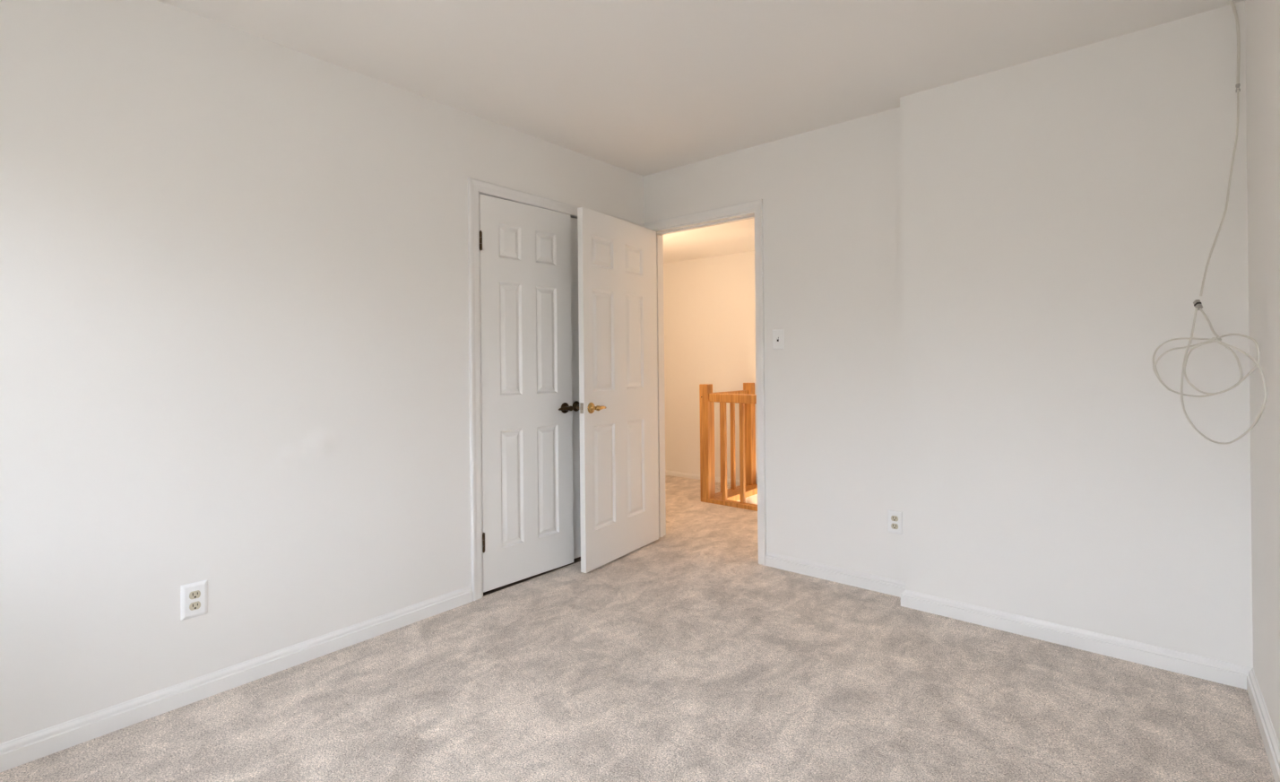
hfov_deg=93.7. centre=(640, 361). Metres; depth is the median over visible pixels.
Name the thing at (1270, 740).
baseboard
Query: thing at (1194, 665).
baseboard
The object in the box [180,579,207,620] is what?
wall outlet
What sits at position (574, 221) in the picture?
door
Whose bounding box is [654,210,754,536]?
trim
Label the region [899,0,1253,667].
wall
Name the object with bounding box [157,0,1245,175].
ceiling
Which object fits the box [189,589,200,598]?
receptacle
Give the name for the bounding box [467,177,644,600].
trim
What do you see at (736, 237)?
ceiling
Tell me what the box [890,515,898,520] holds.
receptacle
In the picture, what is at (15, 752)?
baseboard
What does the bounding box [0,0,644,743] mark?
wall
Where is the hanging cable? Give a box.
[1152,0,1267,444]
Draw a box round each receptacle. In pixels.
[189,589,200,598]
[189,600,200,610]
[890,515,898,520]
[890,523,898,528]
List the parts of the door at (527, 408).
handle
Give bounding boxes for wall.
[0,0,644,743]
[643,106,905,581]
[663,250,757,504]
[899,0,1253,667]
[1245,0,1279,743]
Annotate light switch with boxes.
[772,328,784,349]
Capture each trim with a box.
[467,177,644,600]
[642,198,766,565]
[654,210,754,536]
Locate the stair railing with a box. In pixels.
[699,382,757,510]
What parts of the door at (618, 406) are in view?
latch plate, handle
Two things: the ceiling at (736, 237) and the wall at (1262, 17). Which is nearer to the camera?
the wall at (1262, 17)
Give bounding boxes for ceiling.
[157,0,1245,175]
[662,217,754,263]
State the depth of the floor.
2.08 m
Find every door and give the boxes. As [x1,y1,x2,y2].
[479,193,573,592]
[570,217,580,558]
[576,207,658,572]
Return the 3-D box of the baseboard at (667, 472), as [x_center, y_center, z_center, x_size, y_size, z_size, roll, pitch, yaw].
[0.295,1.163,6.289,1.900,0.046,0.017,-1,0,40]
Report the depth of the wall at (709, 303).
6.00 m
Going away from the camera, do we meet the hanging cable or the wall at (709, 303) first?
the hanging cable
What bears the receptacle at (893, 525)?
attached to the wall outlet at (895, 518)
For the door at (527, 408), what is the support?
in the wall at (234, 277)
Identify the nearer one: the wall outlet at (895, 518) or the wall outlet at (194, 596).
the wall outlet at (194, 596)
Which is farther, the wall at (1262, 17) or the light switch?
the light switch
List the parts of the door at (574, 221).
handle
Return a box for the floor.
[0,475,1275,781]
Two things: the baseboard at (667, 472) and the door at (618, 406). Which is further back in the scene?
the baseboard at (667, 472)
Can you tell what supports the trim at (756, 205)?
attached to the wall at (831, 194)
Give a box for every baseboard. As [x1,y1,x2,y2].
[0,585,472,771]
[665,469,739,484]
[765,551,1252,689]
[1246,667,1279,781]
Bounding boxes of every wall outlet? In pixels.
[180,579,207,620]
[887,510,902,534]
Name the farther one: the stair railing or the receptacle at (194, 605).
the stair railing
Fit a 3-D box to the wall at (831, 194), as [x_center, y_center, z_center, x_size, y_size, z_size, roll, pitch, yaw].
[0.343,-0.039,3.879,5.300,2.440,0.120,-1,0,40]

